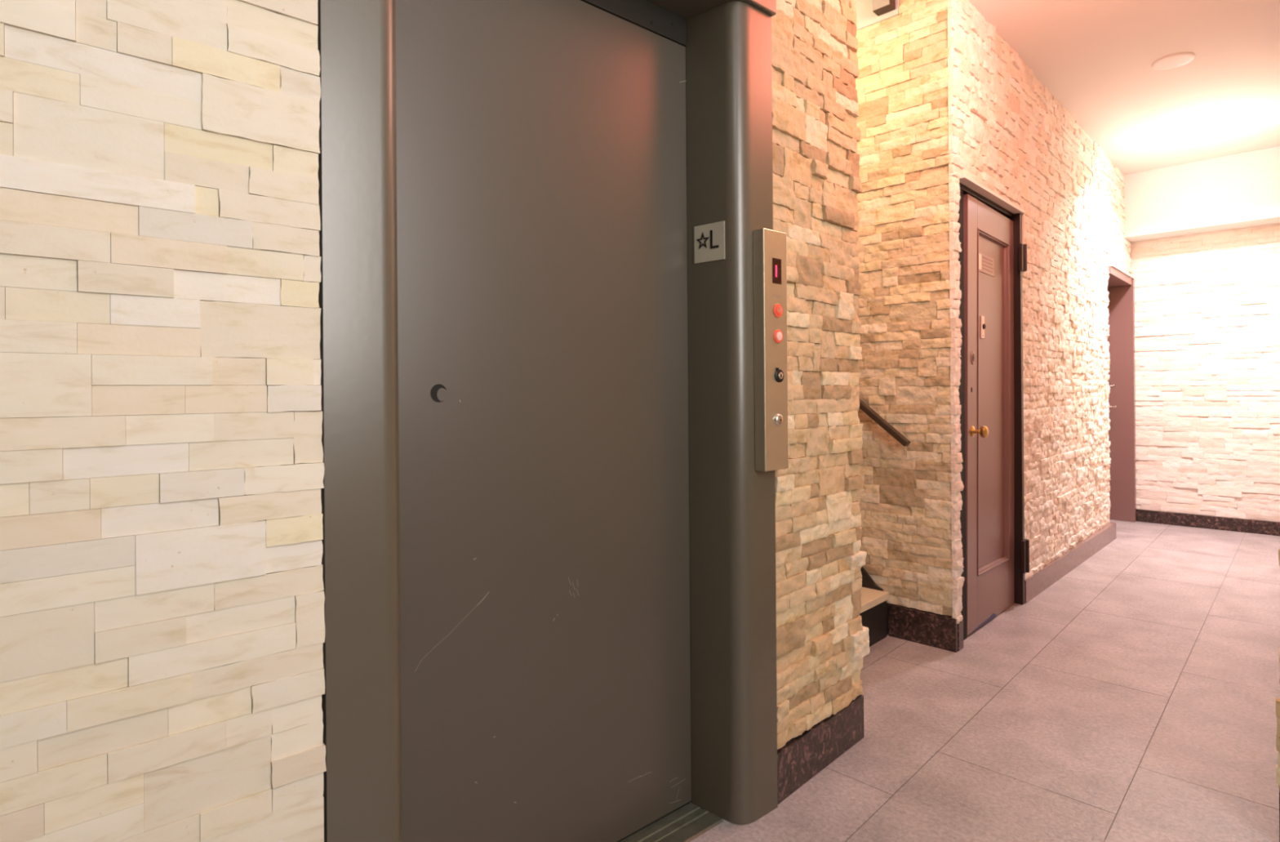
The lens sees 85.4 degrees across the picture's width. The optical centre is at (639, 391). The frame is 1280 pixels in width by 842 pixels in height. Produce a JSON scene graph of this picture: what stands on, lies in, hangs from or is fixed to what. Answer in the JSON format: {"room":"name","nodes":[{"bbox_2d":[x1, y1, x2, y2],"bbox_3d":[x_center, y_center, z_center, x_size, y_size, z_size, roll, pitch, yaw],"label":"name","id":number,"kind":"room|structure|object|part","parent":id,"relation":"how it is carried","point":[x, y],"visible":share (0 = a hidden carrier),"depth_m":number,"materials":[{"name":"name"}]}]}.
{"room":"elevator lobby","nodes":[
{"label":"elevator lobby","id":0,"kind":"room"},
{"bbox_2d":[0,0,326,841],"bbox_3d":[-1.187,-0.306,0.596,1.721,2.930,0.034,0,0,-41],"label":"wall","id":1,"kind":"structure","parent":0,"point":[162,596],"depth_m":1.00,"materials":[{"name":"stone"}]},
{"bbox_2d":[855,0,953,633],"bbox_3d":[0.854,-0.477,3.568,1.466,3.240,0.062,0,0,44],"label":"wall","id":2,"kind":"structure","parent":0,"point":[906,504],"depth_m":3.18,"materials":[{"name":"stone"}]},
{"bbox_2d":[855,0,899,31],"bbox_3d":[0.751,-1.917,3.636,1.238,0.358,0.016,0,0,44],"label":"trim","id":3,"kind":"structure","parent":2,"relation":"attached to","point":[865,17],"depth_m":3.30,"materials":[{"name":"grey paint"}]},
{"bbox_2d":[871,0,895,16],"bbox_3d":[1.127,-1.842,3.210,0.085,0.160,0.064,0,0,44],"label":"wall box","id":4,"kind":"object","parent":2,"relation":"attached to","point":[880,7],"visible":1,"depth_m":3.20,"materials":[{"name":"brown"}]},
{"bbox_2d":[859,398,911,446],"bbox_3d":[0.951,-0.055,3.397,0.751,0.607,0.072,0,0,44],"label":"handrail","id":5,"kind":"object","parent":2,"relation":"attached to","point":[864,406],"visible":0.2,"depth_m":3.19,"materials":[{"name":"brown wood"}]},
{"bbox_2d":[888,603,957,652],"bbox_3d":[1.278,1.067,3.143,0.304,0.146,0.024,0,0,44],"label":"baseboard","id":6,"kind":"structure","parent":2,"relation":"attached to","point":[920,626],"depth_m":3.13,"materials":[{"name":"stone"}]},
{"bbox_2d":[689,519,1279,841],"bbox_3d":[1.233,1.165,2.365,4.935,0.050,9.700,0,0,44],"label":"floor","id":7,"kind":"structure","parent":0,"point":[1132,698],"depth_m":2.41,"materials":[{"name":"grey tile"}]},
{"bbox_2d":[771,0,870,749],"bbox_3d":[0.541,-0.320,2.137,0.082,2.931,0.548,0,0,44],"label":"wall pier","id":8,"kind":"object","parent":7,"relation":"on","point":[823,642],"visible":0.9,"depth_m":2.10,"materials":[{"name":"stone"}]},
{"bbox_2d":[777,693,864,804],"bbox_3d":[0.451,1.077,2.216,0.306,0.139,0.523,0,0,44],"label":"baseboard","id":9,"kind":"object","parent":8,"relation":"attached to","point":[805,755],"visible":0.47,"depth_m":2.08,"materials":[{"name":"stone"}]},
{"bbox_2d":[859,565,888,646],"bbox_3d":[0.309,0.588,3.391,1.456,1.119,0.953,0,0,44],"label":"staircase","id":10,"kind":"structure","parent":7,"relation":"on","point":[873,597],"depth_m":3.17,"materials":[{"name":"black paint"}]},
{"bbox_2d":[946,0,1132,623],"bbox_3d":[2.743,-0.338,4.571,0.223,2.931,4.119,0,0,44],"label":"wall","id":11,"kind":"structure","parent":0,"point":[1008,133],"depth_m":4.06,"materials":[{"name":"stone"}]},
{"bbox_2d":[957,620,963,650],"bbox_3d":[1.407,1.078,3.075,0.032,0.122,0.056,0,0,44],"label":"baseboard","id":12,"kind":"structure","parent":11,"relation":"attached to","point":[960,626],"depth_m":3.06,"materials":[{"name":"stone"}]},
{"bbox_2d":[957,173,1029,639],"bbox_3d":[1.713,0.087,3.432,0.160,2.099,0.900,0,0,44],"label":"door","id":13,"kind":"structure","parent":11,"relation":"in","point":[993,258],"depth_m":3.50,"materials":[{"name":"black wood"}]},
{"bbox_3d":[1.670,0.095,3.441,0.087,2.084,0.854,0,0,44],"label":"frame","id":14,"kind":"part","parent":13,"relation":"part of","materials":[{"name":"black"}]},
{"bbox_3d":[1.585,0.187,3.233,0.068,0.057,0.057,0,-1,44],"label":"knob","id":15,"kind":"part","parent":13,"relation":"part of","materials":[{"name":"gold metal"}]},
{"bbox_3d":[1.747,0.108,3.480,0.042,2.045,0.702,0,-1,44],"label":"frame","id":16,"kind":"part","parent":13,"relation":"part of","materials":[{"name":"brown paint"}]},
{"bbox_3d":[1.756,0.051,3.498,0.014,1.680,0.498,0,-1,44],"label":"sunk panel","id":17,"kind":"part","parent":13,"relation":"part of","materials":[{"name":"brown paint"}]},
{"bbox_3d":[1.734,-0.873,3.405,0.044,0.179,0.900,0,0,44],"label":"edge trim","id":18,"kind":"part","parent":13,"relation":"part of","materials":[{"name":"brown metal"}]},
{"bbox_3d":[1.770,0.051,3.484,0.024,1.660,0.478,0,-1,44],"label":"panel moulding","id":19,"kind":"part","parent":13,"relation":"part of","materials":[{"name":"brown paint"}]},
{"bbox_2d":[1024,521,1116,602],"bbox_3d":[2.831,1.067,4.530,0.090,0.120,2.226,0,0,44],"label":"baseboard","id":20,"kind":"structure","parent":11,"relation":"attached to","point":[1085,548],"depth_m":4.33,"materials":[{"name":"brown stone"}]},
{"bbox_2d":[1106,263,1136,521],"bbox_3d":[3.862,0.071,5.716,0.228,2.096,0.924,0,0,44],"label":"door","id":21,"kind":"structure","parent":11,"relation":"in","point":[1121,285],"depth_m":5.98,"materials":[{"name":"brown paint"}]},
{"bbox_3d":[4.031,0.133,5.936,0.074,0.048,0.114,0,0,44],"label":"handle","id":22,"kind":"part","parent":21,"relation":"part of","materials":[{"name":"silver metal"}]},
{"bbox_3d":[3.921,-0.971,5.651,0.040,0.012,0.924,0,0,44],"label":"edge trim","id":23,"kind":"part","parent":21,"relation":"part of","materials":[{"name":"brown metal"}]},
{"bbox_2d":[968,0,1279,174],"bbox_3d":[1.364,-1.976,2.214,4.500,0.370,9.700,0,0,44],"label":"ceiling","id":24,"kind":"structure","parent":0,"point":[1096,58],"depth_m":3.87,"materials":[{"name":"white paint"}]},
{"bbox_2d":[1151,52,1195,70],"bbox_3d":[2.908,-1.798,3.783,0.188,0.008,0.188,0,0,44],"label":"smoke detector","id":25,"kind":"object","parent":24,"relation":"attached to","point":[1178,60],"visible":1,"depth_m":3.77,"materials":[{"name":"white plastic"}]},
{"bbox_2d":[1123,146,1279,242],"bbox_3d":[4.533,-1.554,5.517,1.114,0.525,0.270,0,0,44],"label":"beam","id":26,"kind":"structure","parent":24,"relation":"attached to","point":[1242,189],"depth_m":5.45,"materials":[{"name":"white paint"}]},
{"bbox_2d":[1129,222,1279,521],"bbox_3d":[4.653,-0.352,5.708,1.380,2.930,0.162,0,0,44],"label":"wall","id":27,"kind":"structure","parent":0,"point":[1207,304],"depth_m":5.64,"materials":[{"name":"stone"}]},
{"bbox_2d":[1136,508,1279,535],"bbox_3d":[4.673,1.060,5.598,1.094,0.105,0.032,0,0,44],"label":"baseboard","id":28,"kind":"structure","parent":27,"relation":"attached to","point":[1234,524],"depth_m":5.62,"materials":[{"name":"stone"}]},
{"bbox_2d":[1275,547,1279,788],"bbox_3d":[3.856,-0.346,2.952,1.577,2.931,4.890,0,0,44],"label":"wall","id":29,"kind":"structure","parent":0,"point":[1277,700],"depth_m":1.75,"materials":[{"name":"stone"}]},
{"bbox_2d":[1279,788,1279,841],"bbox_3d":[2.174,1.064,1.210,1.556,0.138,0.048,0,0,44],"label":"baseboard","id":30,"kind":"structure","parent":29,"relation":"attached to","point":[1279,788],"depth_m":1.74,"materials":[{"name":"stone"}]},
{"bbox_3d":[-0.154,-1.540,1.603,0.311,0.478,1.199,0,0,44],"label":"wall header","id":31,"kind":"structure","parent":0,"visible":0},
{"bbox_2d":[317,0,777,841],"bbox_3d":[-0.149,-0.074,1.618,1.187,2.450,0.254,0,0,-41],"label":"doorway","id":32,"kind":"structure","parent":31,"relation":"in","point":[548,557],"depth_m":1.62,"materials":[{"name":"brown paint"}]},
{"bbox_3d":[-0.197,0.092,1.667,0.852,2.095,0.036,0,0,-41],"label":"door","id":33,"kind":"part","parent":32,"relation":"part of","materials":[{"name":"brown paint"}]},
{"bbox_3d":[-0.157,1.149,1.626,0.877,0.004,0.149,0,0,-41],"label":"sill","id":34,"kind":"part","parent":32,"relation":"part of","materials":[{"name":"metal"}]},
{"bbox_2d":[693,221,724,263],"bbox_3d":[0.187,-0.404,1.881,0.099,0.102,0.004,0,0,40],"label":"sign","id":35,"kind":"object","parent":32,"relation":"attached to","point":[708,238],"visible":1,"depth_m":1.88,"materials":[{"name":"silver metal"}]},
{"bbox_2d":[753,227,788,471],"bbox_3d":[0.357,-0.111,1.875,0.100,0.644,0.044,0,0,-41],"label":"panel","id":36,"kind":"object","parent":32,"relation":"attached to","point":[770,251],"visible":1,"depth_m":1.85,"materials":[{"name":"silver metal"}]},
{"bbox_2d":[774,367,783,382],"bbox_3d":[0.376,-0.045,1.869,0.035,0.039,0.005,0,0,-41],"label":"switch","id":37,"kind":"object","parent":36,"relation":"attached to","point":[779,371],"depth_m":1.86,"materials":[{"name":"black metal"}]}
]}

